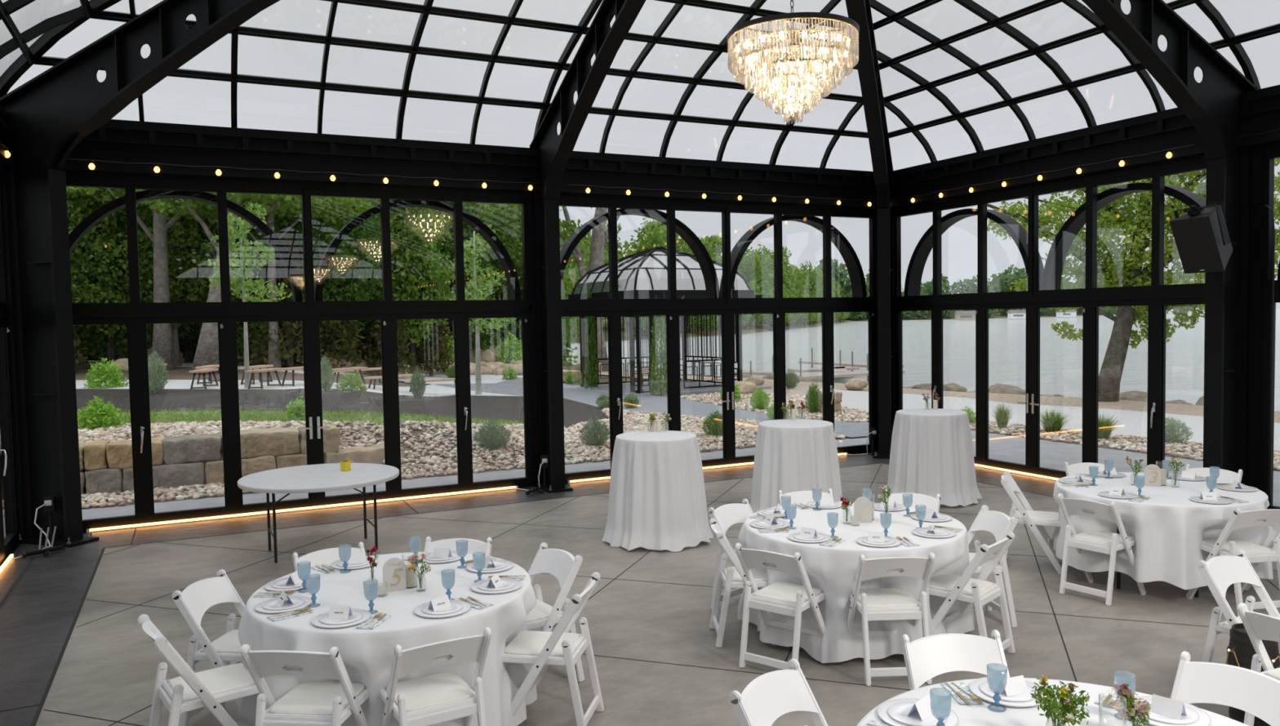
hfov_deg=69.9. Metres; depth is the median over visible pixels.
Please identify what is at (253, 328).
cedar
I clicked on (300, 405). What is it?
leafy bush
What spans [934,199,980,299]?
window
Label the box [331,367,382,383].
garden bench
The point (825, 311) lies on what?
door
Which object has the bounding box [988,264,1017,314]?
tree
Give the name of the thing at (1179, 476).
salad plate
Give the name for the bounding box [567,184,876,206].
string light
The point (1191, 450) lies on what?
rock
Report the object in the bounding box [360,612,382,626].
fork
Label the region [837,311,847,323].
tree
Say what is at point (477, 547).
folding chair
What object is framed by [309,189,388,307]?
window
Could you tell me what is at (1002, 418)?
ornamental grass
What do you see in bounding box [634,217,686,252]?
tree
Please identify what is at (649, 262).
tree
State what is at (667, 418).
posy
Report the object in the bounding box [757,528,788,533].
napkin
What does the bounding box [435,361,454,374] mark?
boulder
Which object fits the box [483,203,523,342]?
tree
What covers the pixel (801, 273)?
tree
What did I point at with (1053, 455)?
apron
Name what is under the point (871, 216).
window
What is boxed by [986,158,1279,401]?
tree
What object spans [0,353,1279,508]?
ground
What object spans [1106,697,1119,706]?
fork
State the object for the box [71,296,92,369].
cedar
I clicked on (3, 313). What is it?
trim
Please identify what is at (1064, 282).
tree
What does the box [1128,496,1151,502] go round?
napkin
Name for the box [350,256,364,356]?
sapling
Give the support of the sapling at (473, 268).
on the ground at (240, 359)
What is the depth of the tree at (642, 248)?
182.37 m
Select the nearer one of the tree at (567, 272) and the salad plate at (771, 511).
the salad plate at (771, 511)
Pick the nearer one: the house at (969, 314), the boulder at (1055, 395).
the boulder at (1055, 395)
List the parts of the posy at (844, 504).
stem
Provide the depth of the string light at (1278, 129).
9.62 m
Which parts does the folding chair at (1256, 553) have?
leg, seat frame, backrest, rail, rail, leg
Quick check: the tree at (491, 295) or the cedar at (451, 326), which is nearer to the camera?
the cedar at (451, 326)
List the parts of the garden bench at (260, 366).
leg, seat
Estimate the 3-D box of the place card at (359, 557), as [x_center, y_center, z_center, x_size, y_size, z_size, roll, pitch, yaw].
[-1.754,1.207,5.673,0.104,0.057,0.058,-2,3,-20]
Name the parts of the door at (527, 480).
pull handle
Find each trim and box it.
[0,168,20,566]
[63,170,535,532]
[68,189,302,301]
[314,199,520,301]
[559,193,875,483]
[560,208,719,297]
[720,214,866,297]
[894,154,1206,480]
[904,208,1044,296]
[1041,182,1205,289]
[1259,141,1279,295]
[1277,259,1279,279]
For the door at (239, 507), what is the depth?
10.94 m
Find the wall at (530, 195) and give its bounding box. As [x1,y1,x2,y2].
[526,191,878,484]
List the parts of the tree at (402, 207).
crown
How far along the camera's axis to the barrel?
4.89 m
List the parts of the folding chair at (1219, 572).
leg, backrest, seat frame, leg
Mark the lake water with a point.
(1060, 359)
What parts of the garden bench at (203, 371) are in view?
leg, seat, leg, leg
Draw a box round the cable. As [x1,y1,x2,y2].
[1257,204,1275,509]
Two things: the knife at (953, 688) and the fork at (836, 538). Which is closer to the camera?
the knife at (953, 688)
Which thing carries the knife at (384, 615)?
on the napkin at (386, 616)
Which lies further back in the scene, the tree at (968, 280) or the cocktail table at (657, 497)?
the tree at (968, 280)
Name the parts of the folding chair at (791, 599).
leg, rail, backrest, rail, seat frame, leg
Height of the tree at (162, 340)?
7.169 m
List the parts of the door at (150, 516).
pull handle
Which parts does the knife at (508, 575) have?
handle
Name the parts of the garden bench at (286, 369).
leg, seat, leg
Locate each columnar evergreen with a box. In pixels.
[583,288,599,389]
[649,315,666,395]
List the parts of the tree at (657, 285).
crown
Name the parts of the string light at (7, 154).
bulb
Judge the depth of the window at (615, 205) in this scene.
13.15 m
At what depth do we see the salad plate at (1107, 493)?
7.30 m
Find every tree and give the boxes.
[66,186,125,370]
[66,186,186,369]
[67,187,153,363]
[68,186,96,346]
[72,188,191,359]
[74,198,100,363]
[74,326,117,359]
[79,215,153,359]
[122,198,213,366]
[135,189,348,374]
[146,204,236,360]
[147,204,152,349]
[149,204,244,332]
[167,231,244,340]
[178,200,253,330]
[178,324,199,348]
[178,331,199,355]
[198,214,294,365]
[202,201,293,388]
[229,210,340,367]
[248,334,254,360]
[256,198,373,360]
[298,197,400,355]
[339,198,380,339]
[351,198,443,333]
[363,199,455,373]
[395,207,450,363]
[420,201,514,354]
[462,203,509,332]
[467,280,506,343]
[480,271,513,342]
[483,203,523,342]
[488,263,575,364]
[493,204,620,371]
[518,275,579,366]
[560,230,590,287]
[560,262,583,297]
[561,229,606,280]
[561,316,579,337]
[571,249,618,319]
[583,219,630,286]
[601,247,643,320]
[621,219,681,277]
[621,283,648,339]
[623,262,667,330]
[624,242,659,273]
[630,261,667,288]
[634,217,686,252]
[640,315,661,331]
[653,241,702,289]
[656,220,698,251]
[677,235,721,289]
[678,251,719,327]
[680,284,706,333]
[683,233,722,256]
[687,235,722,268]
[691,287,720,335]
[704,257,722,317]
[720,266,745,316]
[721,246,762,291]
[733,282,751,325]
[737,248,773,326]
[745,278,768,328]
[746,244,773,272]
[754,246,794,281]
[756,270,773,324]
[758,280,783,330]
[760,253,799,294]
[760,270,774,324]
[768,284,791,323]
[782,290,793,323]
[783,289,797,326]
[785,293,800,328]
[786,268,813,296]
[788,264,797,272]
[788,289,803,325]
[793,260,813,275]
[793,279,806,323]
[795,271,817,297]
[795,293,808,325]
[796,288,814,324]
[800,266,822,293]
[800,312,815,327]
[801,267,823,321]
[805,257,840,283]
[806,291,822,323]
[808,312,820,324]
[819,275,822,294]
[820,270,839,284]
[831,258,848,294]
[831,277,841,297]
[833,311,839,319]
[836,284,845,297]
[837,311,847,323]
[840,268,869,319]
[847,290,867,319]
[848,311,863,319]
[901,292,921,319]
[911,290,931,319]
[920,274,955,293]
[920,275,953,317]
[920,281,933,315]
[942,292,962,319]
[951,279,977,315]
[958,275,994,311]
[964,278,993,291]
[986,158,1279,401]
[986,288,1000,317]
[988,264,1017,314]
[989,272,1013,315]
[991,267,1026,315]
[1018,275,1045,312]
[1044,307,1056,315]
[1053,280,1073,314]
[1061,275,1078,309]
[1062,270,1075,288]
[1099,306,1111,314]
[1106,306,1117,314]
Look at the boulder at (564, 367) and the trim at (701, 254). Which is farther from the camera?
the boulder at (564, 367)
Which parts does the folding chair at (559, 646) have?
seat frame, leg, rail, backrest, rail, leg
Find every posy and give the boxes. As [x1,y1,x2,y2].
[365,545,380,588]
[407,552,431,588]
[648,412,655,429]
[662,411,671,429]
[780,401,791,417]
[787,399,795,416]
[796,400,807,417]
[840,494,854,521]
[877,481,892,519]
[921,392,929,408]
[933,391,941,402]
[1030,674,1089,725]
[1112,682,1151,725]
[1124,455,1143,483]
[1168,454,1184,484]
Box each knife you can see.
[254,592,293,595]
[271,609,311,618]
[315,564,328,572]
[368,613,386,627]
[462,555,491,562]
[467,595,487,605]
[489,574,524,576]
[760,528,788,531]
[828,537,841,545]
[903,537,915,545]
[933,524,960,529]
[946,681,970,703]
[1102,688,1117,704]
[1223,496,1246,502]
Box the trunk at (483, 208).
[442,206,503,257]
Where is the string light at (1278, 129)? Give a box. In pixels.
[1236,128,1279,137]
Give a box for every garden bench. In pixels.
[188,368,218,389]
[195,364,219,384]
[238,364,273,384]
[245,367,282,388]
[278,366,303,386]
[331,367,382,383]
[333,366,368,384]
[363,373,424,389]
[404,377,454,391]
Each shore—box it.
[599,371,1279,422]
[846,313,1115,320]
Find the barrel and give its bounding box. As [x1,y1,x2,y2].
[1226,622,1279,725]
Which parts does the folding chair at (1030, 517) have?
leg, backrest, leg, seat frame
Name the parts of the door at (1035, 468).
lever handle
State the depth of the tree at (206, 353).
27.45 m
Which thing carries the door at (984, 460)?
in the wall at (1256, 178)
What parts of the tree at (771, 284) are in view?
crown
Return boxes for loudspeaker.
[1169,200,1232,273]
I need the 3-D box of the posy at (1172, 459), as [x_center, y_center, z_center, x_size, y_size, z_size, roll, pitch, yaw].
[4.485,0.895,7.657,0.100,0.258,0.124,-2,3,-24]
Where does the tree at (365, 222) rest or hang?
on the ground at (240, 359)
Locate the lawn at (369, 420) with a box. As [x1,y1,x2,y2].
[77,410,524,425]
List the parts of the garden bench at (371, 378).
seat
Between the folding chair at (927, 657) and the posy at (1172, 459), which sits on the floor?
the folding chair at (927, 657)
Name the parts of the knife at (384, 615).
handle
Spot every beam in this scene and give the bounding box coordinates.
[0,104,14,166]
[8,119,876,208]
[529,0,645,199]
[844,0,893,213]
[887,84,1279,207]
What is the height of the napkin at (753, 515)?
0.004 m
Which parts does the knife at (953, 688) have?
handle, blade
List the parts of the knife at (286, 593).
handle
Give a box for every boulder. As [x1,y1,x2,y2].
[109,358,128,372]
[146,346,183,363]
[326,353,353,368]
[345,356,366,375]
[357,358,370,374]
[369,357,409,377]
[423,360,435,374]
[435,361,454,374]
[469,346,495,363]
[470,362,483,374]
[470,364,475,374]
[480,342,522,359]
[480,360,493,374]
[481,361,503,374]
[493,363,513,374]
[497,356,522,364]
[502,363,522,375]
[562,365,576,369]
[635,367,657,373]
[734,371,752,377]
[734,381,756,394]
[744,376,764,385]
[762,373,802,379]
[797,378,810,382]
[798,377,812,382]
[811,376,835,382]
[844,377,868,390]
[911,382,931,390]
[942,382,967,391]
[988,382,1025,394]
[1046,394,1064,396]
[1119,390,1147,401]
[1165,399,1192,404]
[1195,395,1204,405]
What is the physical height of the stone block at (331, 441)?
0.398 m
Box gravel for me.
[819,388,1279,450]
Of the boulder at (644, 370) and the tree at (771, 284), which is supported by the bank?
the tree at (771, 284)
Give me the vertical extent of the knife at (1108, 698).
0.007 m
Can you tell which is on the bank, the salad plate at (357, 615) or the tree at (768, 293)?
the tree at (768, 293)
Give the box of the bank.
[562,316,852,342]
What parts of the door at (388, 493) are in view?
lever handle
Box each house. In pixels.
[954,310,975,319]
[1007,309,1026,318]
[1055,308,1077,316]
[1166,306,1204,313]
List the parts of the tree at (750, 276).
crown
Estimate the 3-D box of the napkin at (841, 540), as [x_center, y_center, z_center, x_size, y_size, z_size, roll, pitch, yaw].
[1.256,1.174,5.992,0.096,0.004,0.200,1,3,37]
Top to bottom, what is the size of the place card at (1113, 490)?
0.057 m
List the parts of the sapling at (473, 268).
stem, crown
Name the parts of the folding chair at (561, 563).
leg, seat frame, backrest, leg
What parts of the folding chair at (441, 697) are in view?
leg, seat frame, backrest, rail, leg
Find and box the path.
[75,360,568,384]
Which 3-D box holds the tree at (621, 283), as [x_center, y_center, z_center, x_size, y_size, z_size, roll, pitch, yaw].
[-3.816,-12.002,156.337,9.491,15.203,10.526,-4,4,-43]
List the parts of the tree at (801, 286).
crown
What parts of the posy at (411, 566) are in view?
stem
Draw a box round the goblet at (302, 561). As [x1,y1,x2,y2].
[297,560,311,592]
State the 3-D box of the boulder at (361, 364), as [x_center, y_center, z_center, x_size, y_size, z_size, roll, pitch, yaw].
[-10.665,0.142,32.870,1.704,0.886,1.368,-3,4,-38]
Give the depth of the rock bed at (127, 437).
14.68 m
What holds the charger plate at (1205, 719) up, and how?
on the tablecloth at (971, 714)
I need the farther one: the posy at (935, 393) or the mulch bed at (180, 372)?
the mulch bed at (180, 372)
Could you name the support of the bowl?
on the goblet at (988, 668)
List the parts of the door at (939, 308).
pull handle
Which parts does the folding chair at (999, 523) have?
leg, seat frame, backrest, rail, leg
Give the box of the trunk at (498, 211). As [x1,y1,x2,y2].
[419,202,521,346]
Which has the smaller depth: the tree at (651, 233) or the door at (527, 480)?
the door at (527, 480)
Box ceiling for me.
[0,0,1279,168]
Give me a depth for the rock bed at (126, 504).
12.05 m
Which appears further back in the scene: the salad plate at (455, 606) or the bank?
the bank
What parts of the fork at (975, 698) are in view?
handle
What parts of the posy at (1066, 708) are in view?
stem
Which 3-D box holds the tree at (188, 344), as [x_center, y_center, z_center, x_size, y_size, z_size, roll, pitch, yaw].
[-18.066,-3.772,36.589,4.523,7.714,4.497,-2,3,-24]
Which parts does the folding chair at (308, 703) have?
leg, backrest, rail, seat frame, leg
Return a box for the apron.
[3,430,1279,537]
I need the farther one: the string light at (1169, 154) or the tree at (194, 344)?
the tree at (194, 344)
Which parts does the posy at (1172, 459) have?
stem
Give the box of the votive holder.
[375,582,387,596]
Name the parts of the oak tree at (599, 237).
crown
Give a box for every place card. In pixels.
[277,590,292,605]
[284,570,302,585]
[328,605,352,618]
[347,552,365,564]
[427,595,451,611]
[432,547,452,558]
[483,555,494,568]
[486,573,502,588]
[764,513,777,524]
[773,503,782,512]
[800,526,817,537]
[818,497,833,505]
[867,531,884,542]
[880,498,896,507]
[907,694,934,720]
[924,507,937,518]
[926,522,936,533]
[996,675,1028,696]
[1073,473,1083,481]
[1102,467,1116,475]
[1109,485,1125,495]
[1150,693,1186,719]
[1181,470,1196,478]
[1199,492,1217,499]
[1231,480,1242,488]
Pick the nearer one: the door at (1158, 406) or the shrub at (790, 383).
the door at (1158, 406)
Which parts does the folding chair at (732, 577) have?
rail, leg, backrest, rail, leg, seat frame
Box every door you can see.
[0,318,18,559]
[0,499,3,563]
[72,316,145,530]
[135,315,234,523]
[226,314,317,514]
[311,313,394,505]
[388,312,466,497]
[462,311,533,490]
[561,310,617,481]
[615,309,675,434]
[673,308,730,466]
[728,308,781,464]
[780,307,830,422]
[829,306,875,453]
[895,305,935,413]
[932,303,980,464]
[980,302,1031,473]
[1029,301,1088,478]
[1088,298,1155,465]
[1150,297,1204,468]
[1259,295,1279,509]
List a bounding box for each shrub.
[147,351,168,393]
[320,354,334,391]
[409,364,426,398]
[426,331,454,361]
[444,364,454,377]
[472,417,511,448]
[494,329,522,364]
[577,415,609,446]
[595,392,608,408]
[622,391,639,408]
[701,409,722,435]
[748,386,770,409]
[765,403,789,419]
[785,368,799,388]
[804,382,822,413]
[1146,416,1194,443]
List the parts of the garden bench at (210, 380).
leg, seat, leg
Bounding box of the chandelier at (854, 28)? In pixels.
[726,0,859,124]
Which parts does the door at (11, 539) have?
pull handle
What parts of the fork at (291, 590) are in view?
handle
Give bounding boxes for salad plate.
[262,596,305,609]
[271,577,311,588]
[319,609,363,624]
[336,557,369,566]
[421,600,463,614]
[425,551,458,560]
[472,560,507,569]
[477,578,515,591]
[755,520,785,526]
[762,508,790,515]
[793,533,825,540]
[810,501,838,506]
[862,537,895,544]
[874,502,902,509]
[888,701,947,725]
[916,513,946,519]
[917,528,950,535]
[979,678,1037,702]
[1063,478,1090,483]
[1094,471,1120,475]
[1102,491,1133,497]
[1133,698,1199,724]
[1174,474,1201,479]
[1195,496,1226,502]
[1222,484,1253,489]
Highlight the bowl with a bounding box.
[986,664,1007,693]
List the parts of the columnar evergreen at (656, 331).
stem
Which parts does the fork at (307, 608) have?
handle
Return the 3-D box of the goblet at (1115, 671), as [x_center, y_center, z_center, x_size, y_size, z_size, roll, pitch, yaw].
[1.770,1.214,3.344,0.072,0.160,0.072,1,4,39]
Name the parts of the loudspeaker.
handle, mounting arm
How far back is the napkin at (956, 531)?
6.26 m
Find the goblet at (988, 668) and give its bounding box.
[986,664,1007,711]
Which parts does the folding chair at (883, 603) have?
leg, seat frame, rail, rail, backrest, leg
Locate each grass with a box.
[991,403,1016,428]
[1040,408,1072,433]
[1081,413,1121,439]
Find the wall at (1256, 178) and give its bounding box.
[890,143,1264,489]
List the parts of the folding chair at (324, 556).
backrest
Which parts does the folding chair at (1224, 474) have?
backrest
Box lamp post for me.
[577,284,582,372]
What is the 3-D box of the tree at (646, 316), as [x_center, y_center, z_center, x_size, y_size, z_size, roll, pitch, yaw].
[1.714,-7.605,147.239,4.948,7.927,5.488,0,3,29]
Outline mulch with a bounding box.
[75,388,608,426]
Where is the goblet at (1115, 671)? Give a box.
[1113,671,1136,720]
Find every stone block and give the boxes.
[78,443,85,470]
[80,467,85,494]
[84,440,107,469]
[84,467,124,493]
[106,440,133,468]
[121,459,204,491]
[151,436,164,466]
[163,432,222,464]
[204,455,276,484]
[220,426,301,458]
[275,450,324,468]
[297,424,341,453]
[324,444,403,464]
[562,369,581,382]
[576,362,601,373]
[805,402,840,413]
[806,391,842,403]
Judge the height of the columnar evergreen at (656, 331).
2.826 m
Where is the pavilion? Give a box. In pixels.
[563,246,771,395]
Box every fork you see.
[257,590,295,593]
[269,607,311,617]
[321,563,334,570]
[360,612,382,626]
[458,597,484,606]
[463,556,494,562]
[488,575,523,577]
[759,527,787,530]
[822,537,839,544]
[866,722,881,725]
[895,536,910,545]
[928,525,959,530]
[951,681,983,702]
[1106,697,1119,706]
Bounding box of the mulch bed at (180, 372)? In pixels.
[75,363,410,386]
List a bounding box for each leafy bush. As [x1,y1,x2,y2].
[76,395,126,429]
[81,356,128,388]
[285,395,305,420]
[334,370,368,393]
[502,366,518,379]
[564,370,575,382]
[577,372,587,385]
[718,383,742,399]
[959,406,975,422]
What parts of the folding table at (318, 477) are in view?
leg, leg, leg, leg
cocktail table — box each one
[601,430,713,551]
[749,418,842,512]
[887,408,982,506]
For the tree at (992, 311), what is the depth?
496.57 m
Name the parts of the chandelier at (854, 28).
chain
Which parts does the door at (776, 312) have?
lever handle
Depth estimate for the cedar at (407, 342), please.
38.43 m
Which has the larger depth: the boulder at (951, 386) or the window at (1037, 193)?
the boulder at (951, 386)
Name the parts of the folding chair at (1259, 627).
leg, backrest, seat frame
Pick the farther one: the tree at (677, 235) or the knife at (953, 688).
the tree at (677, 235)
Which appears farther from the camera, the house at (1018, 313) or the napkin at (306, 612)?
the house at (1018, 313)
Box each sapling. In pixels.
[191,230,240,277]
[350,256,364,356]
[447,224,515,395]
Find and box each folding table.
[237,462,399,562]
[1063,484,1198,597]
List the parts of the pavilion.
dome glass, dome frame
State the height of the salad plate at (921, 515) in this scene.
0.007 m
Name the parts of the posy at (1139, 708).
stem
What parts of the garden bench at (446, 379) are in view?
seat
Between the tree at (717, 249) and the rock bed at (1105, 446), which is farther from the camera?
the tree at (717, 249)
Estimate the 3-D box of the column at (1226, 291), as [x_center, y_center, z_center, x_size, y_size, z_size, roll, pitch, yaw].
[6.288,-0.488,9.861,0.520,4.300,0.340,-2,3,-26]
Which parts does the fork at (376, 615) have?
handle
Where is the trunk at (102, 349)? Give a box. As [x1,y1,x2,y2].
[97,203,106,367]
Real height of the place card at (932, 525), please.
0.057 m
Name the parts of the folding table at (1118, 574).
leg, leg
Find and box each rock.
[0,407,845,516]
[680,391,1279,471]
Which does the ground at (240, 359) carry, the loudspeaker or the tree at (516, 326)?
the tree at (516, 326)
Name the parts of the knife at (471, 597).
handle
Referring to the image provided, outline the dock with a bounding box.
[742,347,905,381]
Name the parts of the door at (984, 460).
lever handle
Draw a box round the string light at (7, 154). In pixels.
[0,142,12,157]
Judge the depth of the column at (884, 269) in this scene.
14.36 m
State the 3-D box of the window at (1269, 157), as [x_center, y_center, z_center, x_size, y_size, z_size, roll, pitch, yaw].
[6.875,-1.503,9.364,0.085,1.428,0.896,-2,3,-26]
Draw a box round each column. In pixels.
[5,136,99,547]
[533,167,573,493]
[872,208,892,458]
[1203,115,1249,484]
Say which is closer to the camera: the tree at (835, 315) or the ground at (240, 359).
the ground at (240, 359)
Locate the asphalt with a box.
[434,377,868,437]
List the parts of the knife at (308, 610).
handle, blade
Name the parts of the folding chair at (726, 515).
leg, rail, backrest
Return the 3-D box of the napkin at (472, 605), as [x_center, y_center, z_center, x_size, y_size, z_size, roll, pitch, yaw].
[-0.873,1.269,4.837,0.200,0.004,0.096,1,4,42]
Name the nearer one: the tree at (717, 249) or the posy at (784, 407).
the posy at (784, 407)
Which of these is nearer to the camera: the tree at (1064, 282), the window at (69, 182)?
the window at (69, 182)
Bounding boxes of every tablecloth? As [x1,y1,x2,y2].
[237,551,537,725]
[737,501,974,662]
[856,677,1248,725]
[1051,471,1273,589]
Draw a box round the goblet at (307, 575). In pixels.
[305,574,319,607]
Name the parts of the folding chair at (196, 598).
leg, rail, backrest, seat frame, leg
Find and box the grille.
[1169,216,1223,273]
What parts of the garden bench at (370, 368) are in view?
seat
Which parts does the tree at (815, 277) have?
crown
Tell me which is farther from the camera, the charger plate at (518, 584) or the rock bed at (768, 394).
the rock bed at (768, 394)
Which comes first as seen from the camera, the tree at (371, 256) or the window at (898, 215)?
the window at (898, 215)
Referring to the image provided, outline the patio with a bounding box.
[75,379,519,395]
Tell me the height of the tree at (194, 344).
8.579 m
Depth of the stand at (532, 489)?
11.92 m
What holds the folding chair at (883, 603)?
on the floor
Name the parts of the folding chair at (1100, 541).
leg, rail, backrest, rail, seat frame, leg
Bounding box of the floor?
[0,451,1279,725]
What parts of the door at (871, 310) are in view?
pull handle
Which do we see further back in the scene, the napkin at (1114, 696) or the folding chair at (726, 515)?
the folding chair at (726, 515)
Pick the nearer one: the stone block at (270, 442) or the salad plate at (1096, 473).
the salad plate at (1096, 473)
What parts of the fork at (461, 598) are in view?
handle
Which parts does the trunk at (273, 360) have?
crown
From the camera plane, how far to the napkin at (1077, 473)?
8.22 m
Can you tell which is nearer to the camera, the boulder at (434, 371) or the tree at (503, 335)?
the boulder at (434, 371)
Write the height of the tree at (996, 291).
26.720 m
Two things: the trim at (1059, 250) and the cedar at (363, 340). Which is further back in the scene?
the cedar at (363, 340)
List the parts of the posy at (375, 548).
stem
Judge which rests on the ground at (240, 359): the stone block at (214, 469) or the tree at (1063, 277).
the stone block at (214, 469)
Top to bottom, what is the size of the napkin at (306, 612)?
0.004 m
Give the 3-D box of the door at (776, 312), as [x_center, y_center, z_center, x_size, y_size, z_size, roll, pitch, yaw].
[1.769,0.349,13.999,0.933,2.355,0.131,-2,3,-26]
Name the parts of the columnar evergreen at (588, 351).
stem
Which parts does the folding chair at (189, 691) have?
backrest, leg, rail, leg, seat frame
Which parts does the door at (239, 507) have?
lever handle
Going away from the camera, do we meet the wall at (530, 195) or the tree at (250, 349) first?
the wall at (530, 195)
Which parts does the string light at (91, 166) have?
bulb, bulb, bulb, bulb, bulb, bulb, bulb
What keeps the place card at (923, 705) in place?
on the salad plate at (899, 711)
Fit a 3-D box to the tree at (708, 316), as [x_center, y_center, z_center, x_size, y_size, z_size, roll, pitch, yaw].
[11.905,-8.915,162.081,5.328,8.881,6.085,-2,3,-14]
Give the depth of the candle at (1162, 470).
7.72 m
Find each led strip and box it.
[0,553,13,573]
[86,485,518,533]
[567,452,848,483]
[974,463,1058,479]
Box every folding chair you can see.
[137,613,259,725]
[171,568,245,725]
[240,644,368,725]
[292,541,364,571]
[379,626,491,725]
[424,536,492,555]
[502,572,604,725]
[526,542,584,681]
[708,498,753,608]
[709,517,768,647]
[728,657,827,725]
[734,542,826,669]
[777,488,833,505]
[847,552,934,685]
[884,488,941,512]
[901,629,1009,689]
[928,531,1015,653]
[967,504,1017,627]
[1000,470,1062,574]
[1057,493,1146,605]
[1063,460,1112,475]
[1170,650,1279,725]
[1185,463,1242,483]
[1185,507,1279,616]
[1196,549,1279,662]
[1237,602,1279,725]
[1244,525,1279,590]
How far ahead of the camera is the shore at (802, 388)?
24.28 m
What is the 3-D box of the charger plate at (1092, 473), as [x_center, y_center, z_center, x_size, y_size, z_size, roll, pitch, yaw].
[4.220,1.005,8.259,0.285,0.008,0.285,-2,3,-15]
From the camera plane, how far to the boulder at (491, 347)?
43.86 m
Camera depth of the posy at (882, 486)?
6.57 m
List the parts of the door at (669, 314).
pull handle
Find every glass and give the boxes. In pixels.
[401,551,417,587]
[862,493,874,519]
[1098,692,1126,725]
[1155,460,1167,485]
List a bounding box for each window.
[0,179,7,310]
[66,178,135,310]
[129,181,226,309]
[221,185,307,308]
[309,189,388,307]
[385,192,461,306]
[458,195,528,306]
[559,200,615,304]
[613,202,673,304]
[671,204,726,303]
[729,207,780,302]
[779,209,829,302]
[828,211,875,302]
[894,206,935,301]
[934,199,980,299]
[980,191,1028,297]
[1032,181,1088,296]
[1088,170,1155,293]
[1155,162,1206,291]
[1262,150,1279,287]
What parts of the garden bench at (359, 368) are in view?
seat, leg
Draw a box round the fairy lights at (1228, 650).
[1225,648,1279,666]
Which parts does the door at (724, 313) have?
lever handle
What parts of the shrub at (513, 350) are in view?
wrapped stem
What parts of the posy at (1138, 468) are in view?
stem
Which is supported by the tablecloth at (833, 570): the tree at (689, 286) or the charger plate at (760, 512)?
the charger plate at (760, 512)
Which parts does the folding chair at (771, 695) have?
backrest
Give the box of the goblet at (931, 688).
[929,688,951,723]
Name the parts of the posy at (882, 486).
stem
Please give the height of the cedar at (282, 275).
4.688 m
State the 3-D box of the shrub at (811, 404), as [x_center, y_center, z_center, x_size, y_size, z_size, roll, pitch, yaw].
[3.998,0.796,21.045,0.462,0.848,0.448,-4,4,-43]
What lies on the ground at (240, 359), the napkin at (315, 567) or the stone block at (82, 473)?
the stone block at (82, 473)
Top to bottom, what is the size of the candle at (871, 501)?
0.128 m
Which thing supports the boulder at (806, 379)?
on the shore at (802, 388)
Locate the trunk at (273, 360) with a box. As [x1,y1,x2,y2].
[172,192,373,371]
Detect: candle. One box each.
[404,564,416,586]
[656,419,661,431]
[791,408,795,419]
[871,501,873,519]
[933,400,937,409]
[1160,468,1165,484]
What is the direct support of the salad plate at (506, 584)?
on the charger plate at (518, 584)
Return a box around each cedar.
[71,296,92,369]
[239,252,302,364]
[249,231,333,367]
[293,328,345,364]
[298,245,366,368]
[353,262,407,360]
[361,275,416,375]
[401,265,451,363]
[406,276,454,376]
[439,288,471,346]
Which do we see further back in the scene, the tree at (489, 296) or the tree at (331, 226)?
the tree at (489, 296)
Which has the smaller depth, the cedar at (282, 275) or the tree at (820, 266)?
the cedar at (282, 275)
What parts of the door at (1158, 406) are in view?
pull handle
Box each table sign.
[382,557,406,591]
[853,496,871,522]
[1143,463,1160,486]
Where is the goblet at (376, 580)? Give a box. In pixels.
[363,579,377,613]
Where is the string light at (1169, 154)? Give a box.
[889,144,1195,202]
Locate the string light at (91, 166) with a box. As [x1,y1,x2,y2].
[66,158,542,190]
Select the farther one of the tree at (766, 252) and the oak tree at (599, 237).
the tree at (766, 252)
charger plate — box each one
[254,595,312,613]
[264,576,317,591]
[311,608,371,627]
[330,556,378,568]
[413,599,471,617]
[417,550,464,563]
[466,559,514,572]
[471,577,522,593]
[749,519,790,528]
[756,507,795,516]
[787,532,831,542]
[805,500,841,508]
[856,536,901,546]
[874,502,906,511]
[877,697,958,725]
[911,512,952,521]
[911,527,955,537]
[969,675,1048,706]
[1058,478,1095,484]
[1090,471,1125,476]
[1097,491,1137,498]
[1133,695,1211,725]
[1168,474,1207,480]
[1189,495,1232,503]
[1217,484,1257,491]
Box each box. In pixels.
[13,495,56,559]
[340,457,353,471]
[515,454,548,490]
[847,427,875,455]
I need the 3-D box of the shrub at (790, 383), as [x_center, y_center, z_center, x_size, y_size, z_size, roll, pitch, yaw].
[4.790,0.491,29.113,0.594,0.705,0.595,-3,3,-33]
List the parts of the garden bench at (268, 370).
leg, leg, seat, leg, leg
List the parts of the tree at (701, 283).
crown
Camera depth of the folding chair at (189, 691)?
4.53 m
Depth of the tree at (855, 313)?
470.26 m
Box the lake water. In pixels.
[562,308,1279,410]
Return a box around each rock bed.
[0,423,376,454]
[81,462,384,509]
[369,416,848,479]
[683,394,868,422]
[971,424,1277,470]
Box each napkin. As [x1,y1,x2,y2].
[253,591,295,597]
[266,608,312,621]
[311,564,340,573]
[355,614,391,629]
[403,551,430,559]
[461,597,493,608]
[462,556,497,564]
[489,574,525,580]
[749,515,778,519]
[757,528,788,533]
[791,502,812,509]
[818,537,844,546]
[865,720,891,725]
[896,537,919,546]
[934,525,963,532]
[940,682,984,704]
[1061,484,1088,487]
[1077,473,1101,477]
[1093,686,1138,708]
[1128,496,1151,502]
[1226,497,1248,502]
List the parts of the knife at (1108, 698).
blade, handle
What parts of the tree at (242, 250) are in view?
stem, crown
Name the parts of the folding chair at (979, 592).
seat frame, leg, rail, backrest, leg, rail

